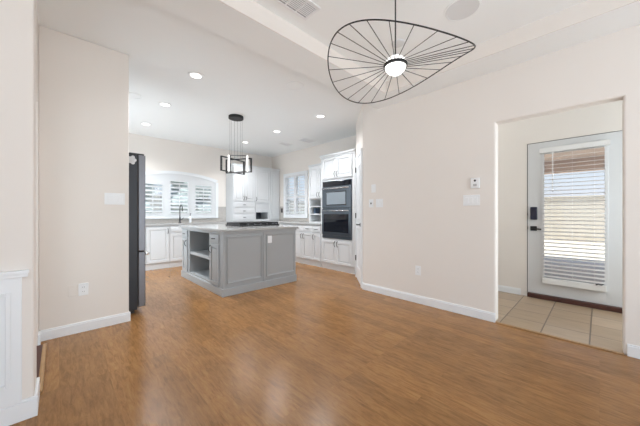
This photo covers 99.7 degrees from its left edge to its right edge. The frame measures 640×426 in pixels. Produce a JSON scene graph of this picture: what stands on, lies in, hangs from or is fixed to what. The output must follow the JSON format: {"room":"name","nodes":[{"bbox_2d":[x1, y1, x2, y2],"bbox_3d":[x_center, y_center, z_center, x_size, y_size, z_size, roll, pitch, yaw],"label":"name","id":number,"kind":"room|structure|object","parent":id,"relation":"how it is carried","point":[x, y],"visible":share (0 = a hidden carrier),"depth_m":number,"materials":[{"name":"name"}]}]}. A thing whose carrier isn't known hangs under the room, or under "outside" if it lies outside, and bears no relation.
{"room":"dining room","nodes":[
{"label":"dining room","id":0,"kind":"room"},
{"bbox_2d":[0,0,34,399],"bbox_3d":[-2.736,-0.260,0.458,3.100,2.760,0.120,0,0,-44],"label":"wall","id":1,"kind":"structure","parent":0,"point":[17,17],"depth_m":1.46,"materials":[{"name":"paint"}]},
{"bbox_2d":[0,269,28,408],"bbox_3d":[-2.690,0.664,0.398,3.082,0.712,0.030,0,0,-44],"label":"wainscoting","id":2,"kind":"structure","parent":1,"relation":"attached to","point":[10,281],"depth_m":1.43,"materials":[{"name":"white paint"}]},
{"bbox_2d":[0,395,37,425],"bbox_3d":[-2.686,1.065,0.416,3.114,0.110,0.013,0,0,-44],"label":"baseboard","id":3,"kind":"structure","parent":1,"relation":"attached to","point":[28,408],"depth_m":1.45,"materials":[{"name":"white paint"}]},
{"bbox_2d":[35,0,36,385],"bbox_3d":[-1.744,-0.260,1.576,0.120,2.760,0.110,0,0,-44],"label":"wall","id":4,"kind":"structure","parent":0,"point":[35,0],"depth_m":1.58,"materials":[{"name":"paint"}]},
{"bbox_2d":[37,16,38,345],"bbox_3d":[-3.297,-0.260,3.141,0.120,2.760,4.300,0,0,-44],"label":"wall","id":5,"kind":"structure","parent":0,"point":[37,16],"depth_m":2.26,"materials":[{"name":"paint"}]},
{"bbox_2d":[34,331,40,406],"bbox_3d":[-2.003,1.065,1.922,1.209,0.110,0.020,0,0,44],"label":"baseboard","id":6,"kind":"structure","parent":5,"relation":"attached to","point":[37,387],"depth_m":1.63,"materials":[{"name":"white paint"}]},
{"bbox_2d":[37,345,42,377],"bbox_3d":[-2.085,1.114,1.928,0.120,0.012,0.850,0,0,-44],"label":"trim","id":7,"kind":"structure","parent":5,"relation":"attached to","point":[39,347],"depth_m":2.07,"materials":[{"name":"brown wood"}]},
{"bbox_2d":[39,343,46,392],"bbox_3d":[-2.032,1.111,1.979,0.026,0.018,0.850,0,0,-44],"label":"trim","id":8,"kind":"structure","parent":5,"relation":"attached to","point":[44,348],"depth_m":1.94,"materials":[{"name":"brown wood"}]},
{"bbox_2d":[39,25,130,340],"bbox_3d":[-2.255,-0.260,2.624,0.662,2.760,0.152,0,0,-44],"label":"wall","id":9,"kind":"structure","parent":0,"point":[84,85],"depth_m":2.54,"materials":[{"name":"paint"}]},
{"bbox_2d":[78,283,88,295],"bbox_3d":[-2.233,0.720,2.550,0.072,0.115,0.008,0,0,-44],"label":"power outlet","id":10,"kind":"object","parent":9,"relation":"attached to","point":[83,288],"visible":1,"depth_m":2.55,"materials":[{"name":"white plastic"}]},
{"bbox_2d":[104,193,124,204],"bbox_3d":[-2.062,-0.142,2.714,0.165,0.115,0.010,0,0,-44],"label":"light switch","id":11,"kind":"object","parent":9,"relation":"attached to","point":[109,198],"visible":1,"depth_m":2.71,"materials":[{"name":"white plastic"}]},
{"bbox_2d":[129,133,271,222],"bbox_3d":[-4.206,-0.260,5.363,8.000,2.760,0.160,0,0,-44],"label":"wall","id":12,"kind":"structure","parent":0,"point":[160,154],"depth_m":6.35,"materials":[{"name":"paint"}]},
{"bbox_2d":[145,171,217,218],"bbox_3d":[-3.258,-0.410,6.224,1.800,1.080,0.180,0,0,-44],"label":"window","id":13,"kind":"structure","parent":12,"relation":"in","point":[164,178],"depth_m":6.21,"materials":[{"name":"white paint"}]},
{"bbox_2d":[145,207,225,222],"bbox_3d":[-3.287,0.028,6.132,2.390,0.375,0.012,0,0,-44],"label":"backsplash","id":14,"kind":"structure","parent":12,"relation":"attached to","point":[221,210],"depth_m":6.50,"materials":[{"name":"beige tile"}]},
{"bbox_2d":[272,135,355,221],"bbox_3d":[-0.069,-0.260,6.607,0.080,2.760,3.800,0,0,-44],"label":"wall","id":15,"kind":"structure","parent":0,"point":[296,161],"depth_m":6.89,"materials":[{"name":"paint"}]},
{"bbox_2d":[280,207,308,221],"bbox_3d":[-0.338,0.018,6.819,0.012,0.395,2.300,0,0,-44],"label":"backsplash","id":16,"kind":"structure","parent":15,"relation":"attached to","point":[281,214],"depth_m":7.25,"materials":[{"name":"beige tile"}]},
{"bbox_2d":[283,170,307,217],"bbox_3d":[-0.632,-0.470,7.161,0.116,1.200,1.000,0,0,-44],"label":"window","id":17,"kind":"structure","parent":15,"relation":"in","point":[286,181],"depth_m":7.13,"materials":[{"name":"white paint"}]},
{"bbox_2d":[10,262,639,425],"bbox_3d":[-0.799,1.180,1.835,8.000,0.120,9.950,0,0,-44],"label":"floor","id":18,"kind":"structure","parent":0,"point":[319,348],"depth_m":2.01,"materials":[{"name":"laminate"}]},
{"bbox_2d":[129,152,149,313],"bbox_3d":[-2.539,0.228,3.116,0.837,1.785,0.900,0,0,-44],"label":"refrigerator","id":19,"kind":"object","parent":18,"relation":"on","point":[137,252],"visible":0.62,"depth_m":2.99,"materials":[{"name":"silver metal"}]},
{"bbox_2d":[129,156,136,163],"bbox_3d":[-2.052,-0.580,2.951,0.080,0.095,0.013,0,0,-44],"label":"magnet","id":20,"kind":"object","parent":19,"relation":"attached to","point":[132,160],"visible":0.94,"depth_m":2.95},
{"bbox_2d":[145,226,169,270],"bbox_3d":[-3.555,0.689,5.427,0.823,0.862,0.614,0,0,-44],"label":"base cabinet","id":21,"kind":"object","parent":18,"relation":"on","point":[157,238],"visible":0.52,"depth_m":5.37,"materials":[{"name":"white paint"}]},
{"bbox_2d":[169,225,181,267],"bbox_3d":[-2.990,0.689,5.972,0.743,0.862,0.614,0,0,-44],"label":"base cabinet","id":22,"kind":"object","parent":18,"relation":"on","point":[175,230],"visible":0.23,"depth_m":5.60,"materials":[{"name":"white paint"}]},
{"bbox_2d":[181,227,296,296],"bbox_3d":[-1.436,0.686,4.603,1.302,0.868,1.690,0,0,-44],"label":"kitchen island","id":23,"kind":"object","parent":18,"relation":"on","point":[225,264],"visible":0.96,"depth_m":3.99,"materials":[{"name":"grey paint"}]},
{"bbox_2d":[190,250,208,259],"bbox_3d":[-1.732,0.663,4.373,0.426,0.043,0.824,0,0,-44],"label":"shelf","id":24,"kind":"object","parent":23,"relation":"attached to","point":[201,253],"depth_m":4.39,"materials":[{"name":"grey paint"}]},
{"bbox_2d":[179,224,297,231],"bbox_3d":[-1.423,0.234,4.617,1.303,0.032,1.730,0,0,-44],"label":"island countertop","id":25,"kind":"structure","parent":23,"relation":"on","point":[211,227],"depth_m":4.07,"materials":[{"name":"stone"}]},
{"bbox_2d":[226,221,278,226],"bbox_3d":[-1.180,0.188,4.741,0.750,0.060,0.540,0,0,-44],"label":"gas cooktop","id":26,"kind":"object","parent":25,"relation":"in","point":[259,223],"visible":1,"depth_m":4.55,"materials":[{"name":"black metal"}]},
{"bbox_2d":[293,224,312,264],"bbox_3d":[-0.178,0.689,6.163,0.654,0.862,0.643,0,0,-44],"label":"base cabinet","id":27,"kind":"object","parent":18,"relation":"on","point":[303,232],"visible":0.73,"depth_m":5.93,"materials":[{"name":"white paint"}]},
{"bbox_2d":[312,225,321,266],"bbox_3d":[0.130,0.689,5.844,0.654,0.862,0.241,0,0,-44],"label":"base cabinet","id":28,"kind":"object","parent":18,"relation":"on","point":[316,229],"visible":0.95,"depth_m":5.64,"materials":[{"name":"white paint"}]},
{"bbox_2d":[320,148,355,273],"bbox_3d":[0.525,-0.028,5.439,0.658,2.295,0.915,0,0,-44],"label":"tall cabinet","id":29,"kind":"object","parent":18,"relation":"on","point":[336,254],"visible":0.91,"depth_m":5.18,"materials":[{"name":"white paint"}]},
{"bbox_2d":[322,208,351,239],"bbox_3d":[0.480,0.204,5.399,0.568,0.592,0.760,0,0,-44],"label":"wall oven","id":30,"kind":"object","parent":29,"relation":"in","point":[336,222],"visible":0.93,"depth_m":5.19,"materials":[{"name":"black metal"}]},
{"bbox_2d":[322,179,351,207],"bbox_3d":[0.480,-0.362,5.399,0.568,0.535,0.760,0,0,-44],"label":"microwave oven","id":31,"kind":"object","parent":29,"relation":"in","point":[335,194],"visible":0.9,"depth_m":5.19,"materials":[{"name":"black metal"}]},
{"bbox_2d":[495,321,623,354],"bbox_3d":[2.099,1.115,2.447,0.030,0.009,0.875,0,0,-44],"label":"trim","id":32,"kind":"structure","parent":18,"relation":"on","point":[496,321],"depth_m":2.38,"materials":[{"name":"brown wood"}]},
{"bbox_2d":[37,0,639,156],"bbox_3d":[-0.798,-1.620,1.870,8.050,0.340,10.000,0,0,-44],"label":"ceiling","id":33,"kind":"structure","parent":0,"point":[246,67],"depth_m":2.63,"materials":[{"name":"white paint"}]},
{"bbox_2d":[129,92,141,98],"bbox_3d":[-2.596,-1.636,3.768,0.200,0.006,0.200,0,0,-44],"label":"ceiling speaker","id":34,"kind":"object","parent":33,"relation":"attached to","point":[132,95],"visible":0.77,"depth_m":3.76,"materials":[{"name":"white paint"}]},
{"bbox_2d":[129,93,140,97],"bbox_3d":[-2.596,-1.637,3.768,0.176,0.004,0.176,0,0,-44],"label":"grille","id":35,"kind":"object","parent":34,"relation":"attached to","point":[133,95],"depth_m":3.76,"materials":[{"name":"white metal"}]},
{"bbox_2d":[158,102,171,106],"bbox_3d":[-2.340,-1.636,4.079,0.176,0.007,0.176,0,0,-44],"label":"recessed light","id":36,"kind":"object","parent":33,"relation":"in","point":[164,104],"visible":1,"depth_m":4.06,"materials":[{"name":"white plastic"}]},
{"bbox_2d":[188,71,203,78],"bbox_3d":[-1.478,-1.636,3.215,0.176,0.007,0.176,0,0,-44],"label":"recessed light","id":37,"kind":"object","parent":33,"relation":"in","point":[195,75],"visible":1,"depth_m":3.21,"materials":[{"name":"white plastic"}]},
{"bbox_2d":[220,114,251,174],"bbox_3d":[-1.407,-1.160,4.614,0.491,0.960,0.476,0,0,-10],"label":"pendant light","id":38,"kind":"object","parent":33,"relation":"hanging from","point":[234,117],"visible":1,"depth_m":4.54,"materials":[{"name":"black metal"}]},
{"bbox_2d":[274,0,320,20],"bbox_3d":[-0.214,-1.586,2.007,0.440,0.008,0.185,0,0,-44],"label":"ceiling vent","id":39,"kind":"object","parent":33,"relation":"in","point":[304,9],"visible":1,"depth_m":2.08,"materials":[{"name":"white plastic"}]},
{"bbox_2d":[299,138,315,142],"bbox_3d":[-0.283,-1.636,6.087,0.350,0.008,0.250,0,0,-44],"label":"ceiling vent","id":40,"kind":"object","parent":33,"relation":"in","point":[307,140],"visible":1,"depth_m":6.08,"materials":[{"name":"white plastic"}]},
{"bbox_2d":[315,114,325,117],"bbox_3d":[0.009,-1.636,4.568,0.176,0.007,0.176,0,0,-44],"label":"recessed light","id":41,"kind":"object","parent":33,"relation":"in","point":[318,115],"visible":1,"depth_m":4.57,"materials":[{"name":"white plastic"}]},
{"bbox_2d":[391,39,404,47],"bbox_3d":[0.729,-1.583,2.526,0.124,0.014,0.124,0,0,-44],"label":"smoke detector","id":42,"kind":"object","parent":33,"relation":"attached to","point":[399,42],"visible":0.86,"depth_m":2.51,"materials":[{"name":"white plastic"}]},
{"bbox_2d":[327,0,475,103],"bbox_3d":[0.545,-1.270,1.950,1.032,0.639,1.031,0,0,-44],"label":"pendant light","id":43,"kind":"object","parent":33,"relation":"hanging from","point":[396,64],"visible":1,"depth_m":1.89,"materials":[{"name":"black metal"}]},
{"bbox_2d":[218,0,638,93],"bbox_3d":[0.294,-1.520,-0.196,5.550,0.139,4.310,0,0,-44],"label":"trim","id":44,"kind":"structure","parent":33,"relation":"attached to","point":[588,9],"depth_m":2.31,"materials":[{"name":"paint"}]},
{"bbox_2d":[444,0,480,20],"bbox_3d":[1.107,-1.586,2.104,0.260,0.006,0.260,0,0,-44],"label":"ceiling speaker","id":45,"kind":"object","parent":33,"relation":"attached to","point":[458,10],"visible":1,"depth_m":2.10,"materials":[{"name":"white paint"}]},
{"bbox_3d":[-0.322,-1.636,3.473,0.230,0.006,0.230,0,0,-44],"label":"ceiling speaker","id":46,"kind":"object","parent":33,"relation":"attached to","visible":0},
{"bbox_2d":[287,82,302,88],"bbox_3d":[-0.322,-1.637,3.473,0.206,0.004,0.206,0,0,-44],"label":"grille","id":47,"kind":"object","parent":46,"relation":"attached to","point":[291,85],"depth_m":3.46,"materials":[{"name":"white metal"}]},
{"bbox_2d":[356,102,363,282],"bbox_3d":[0.789,-0.260,4.721,0.390,2.760,1.519,0,0,20],"label":"wall","id":48,"kind":"structure","parent":0,"point":[360,121],"depth_m":4.10,"materials":[{"name":"paint"}]},
{"bbox_2d":[355,148,362,287],"bbox_3d":[0.605,0.075,4.389,0.075,2.090,0.750,0,0,1],"label":"door","id":49,"kind":"structure","parent":48,"relation":"in","point":[359,158],"depth_m":4.25,"materials":[{"name":"white paint"}]},
{"bbox_2d":[364,24,639,354],"bbox_3d":[2.592,-0.260,2.023,0.120,2.760,5.510,0,0,-44],"label":"wall","id":50,"kind":"structure","parent":0,"point":[422,154],"depth_m":2.97,"materials":[{"name":"paint"}]},
{"bbox_2d":[369,199,372,206],"bbox_3d":[0.730,-0.137,3.858,0.008,0.115,0.075,0,0,-44],"label":"wall jack","id":51,"kind":"object","parent":50,"relation":"attached to","point":[370,200],"visible":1,"depth_m":3.86,"materials":[{"name":"white plastic"}]},
{"bbox_2d":[371,184,375,192],"bbox_3d":[0.759,-0.348,3.830,0.006,0.115,0.072,0,0,-44],"label":"cover plate","id":52,"kind":"object","parent":50,"relation":"attached to","point":[373,187],"visible":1,"depth_m":3.83,"materials":[{"name":"white plastic"}]},
{"bbox_2d":[376,199,382,206],"bbox_3d":[0.826,-0.137,3.758,0.010,0.115,0.115,0,0,-44],"label":"light switch","id":53,"kind":"object","parent":50,"relation":"attached to","point":[379,202],"visible":1,"depth_m":3.75,"materials":[{"name":"white plastic"}]},
{"bbox_2d":[415,266,420,275],"bbox_3d":[1.217,0.715,3.354,0.008,0.115,0.072,0,0,-44],"label":"power outlet","id":54,"kind":"object","parent":50,"relation":"attached to","point":[417,268],"visible":1,"depth_m":3.35,"materials":[{"name":"white plastic"}]},
{"bbox_2d":[363,283,494,322],"bbox_3d":[1.211,1.073,3.359,0.013,0.095,1.670,0,0,-44],"label":"baseboard","id":55,"kind":"structure","parent":50,"relation":"attached to","point":[468,311],"depth_m":3.20,"materials":[{"name":"white paint"}]},
{"bbox_2d":[463,195,479,205],"bbox_3d":[1.636,-0.138,2.919,0.010,0.115,0.165,0,0,-44],"label":"light switch","id":56,"kind":"object","parent":50,"relation":"attached to","point":[468,200],"visible":1,"depth_m":2.92,"materials":[{"name":"white plastic"}]},
{"bbox_2d":[471,178,479,187],"bbox_3d":[1.657,-0.320,2.883,0.030,0.110,0.085,0,0,-44],"label":"thermostat","id":57,"kind":"object","parent":50,"relation":"attached to","point":[475,182],"visible":1,"depth_m":2.87,"materials":[{"name":"white plastic"}]},
{"bbox_2d":[627,344,639,358],"bbox_3d":[3.399,1.073,1.093,0.013,0.095,2.850,0,0,-44],"label":"baseboard","id":58,"kind":"structure","parent":50,"relation":"attached to","point":[633,351],"depth_m":2.09,"materials":[{"name":"white paint"}]},
{"bbox_2d":[498,100,621,295],"bbox_3d":[3.223,-0.260,3.321,0.150,2.760,3.300,0,0,-44],"label":"wall","id":59,"kind":"structure","parent":0,"point":[513,137],"depth_m":3.70,"materials":[{"name":"paint"}]},
{"bbox_2d":[498,285,520,294],"bbox_3d":[2.418,1.077,4.038,0.013,0.085,0.950,0,0,-44],"label":"baseboard","id":60,"kind":"structure","parent":59,"relation":"attached to","point":[507,289],"depth_m":3.78,"materials":[{"name":"white paint"}]},
{"bbox_2d":[526,129,621,295],"bbox_3d":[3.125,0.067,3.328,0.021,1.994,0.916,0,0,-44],"label":"door frame","id":61,"kind":"structure","parent":59,"relation":"attached to","point":[620,130],"depth_m":3.65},
{"bbox_2d":[527,131,621,306],"bbox_3d":[3.105,0.070,3.308,0.126,1.989,0.915,0,0,-44],"label":"door","id":62,"kind":"structure","parent":59,"relation":"in","point":[610,293],"depth_m":3.24,"materials":[{"name":"white paint"}]},
{"bbox_2d":[527,292,621,312],"bbox_3d":[3.152,1.094,3.350,0.170,0.052,0.910,0,0,-44],"label":"threshold","id":63,"kind":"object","parent":59,"relation":"attached to","point":[529,294],"depth_m":3.27,"materials":[{"name":"brown wood"}]},
{"label":"outside","id":64,"kind":"structure","parent":0,"visible":0},
{"bbox_2d":[501,240,604,295],"bbox_3d":[0.185,1.210,10.605,65.000,0.100,65.000,0,0,-44],"label":"ground","id":65,"kind":"structure","parent":64,"point":[545,244],"depth_m":8.58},
{"bbox_2d":[145,184,154,212],"bbox_3d":[-7.370,-0.459,10.162,2.067,3.242,2.039,0,0,-44],"label":"shrub","id":66,"kind":"object","parent":65,"relation":"on","point":[149,196],"visible":0.04,"depth_m":10.30,"materials":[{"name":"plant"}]},
{"bbox_2d":[171,181,209,212],"bbox_3d":[-5.800,-0.523,11.947,2.046,3.369,1.951,0,0,-44],"label":"shrub","id":67,"kind":"object","parent":65,"relation":"on","point":[173,185],"visible":0.12,"depth_m":11.47,"materials":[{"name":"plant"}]},
{"bbox_2d":[148,195,304,213],"bbox_3d":[-8.744,0.150,12.826,25.240,2.020,0.280,0,0,-44],"label":"wall","id":68,"kind":"structure","parent":65,"relation":"on","point":[292,204],"depth_m":15.03,"materials":[{"name":"white"}]},
{"bbox_2d":[544,195,604,242],"bbox_3d":[11.140,0.235,10.202,0.280,1.850,31.200,0,0,-44],"label":"wall","id":69,"kind":"structure","parent":65,"relation":"on","point":[557,198],"depth_m":10.91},
{"bbox_2d":[544,256,604,284],"bbox_3d":[5.003,1.145,4.831,4.490,0.030,8.000,0,0,-44],"label":"floor","id":70,"kind":"structure","parent":65,"relation":"on","point":[549,259],"depth_m":5.40,"materials":[{"name":"concrete"}]},
{"bbox_2d":[544,146,604,174],"bbox_3d":[4.967,-0.150,4.797,4.390,2.560,8.000,0,0,-44],"label":"porch roof","id":71,"kind":"structure","parent":70,"relation":"on","point":[597,150],"depth_m":6.33,"materials":[{"name":"brown wood"}]},
{"bbox_3d":[-2.186,0.689,6.748,1.488,0.862,0.614,0,0,-44],"label":"base cabinet","id":72,"kind":"object","parent":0,"visible":0},
{"bbox_2d":[145,221,320,225],"bbox_3d":[-1.808,0.237,5.677,3.687,0.038,2.695,0,0,-44],"label":"countertop","id":73,"kind":"structure","parent":72,"relation":"on","point":[225,222],"depth_m":5.97,"materials":[{"name":"stone"}]},
{"bbox_2d":[178,205,182,222],"bbox_3d":[-3.081,0.014,6.029,0.104,0.408,0.205,0,0,-44],"label":"kitchen faucet","id":74,"kind":"object","parent":73,"relation":"on","point":[180,219],"visible":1,"depth_m":6.05,"materials":[{"name":"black metal"}]},
{"bbox_2d":[226,163,279,221],"bbox_3d":[-1.773,-0.506,7.277,1.409,1.447,0.438,0,0,-44],"label":"cabinet","id":75,"kind":"object","parent":73,"relation":"on","point":[253,196],"visible":0.93,"depth_m":7.05,"materials":[{"name":"white paint"}]},
{"bbox_2d":[308,163,320,222],"bbox_3d":[0.076,-0.439,6.098,0.388,1.312,0.683,0,0,-44],"label":"upper cabinet","id":76,"kind":"object","parent":73,"relation":"on","point":[314,170],"visible":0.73,"depth_m":6.13,"materials":[{"name":"white paint"}]},
{"bbox_2d":[314,208,319,213],"bbox_3d":[-0.075,-0.049,6.225,0.140,0.132,0.060,0,0,-44],"label":"book","id":77,"kind":"object","parent":76,"relation":"in","point":[316,210],"visible":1,"depth_m":6.19,"materials":[{"name":"blue paper"}]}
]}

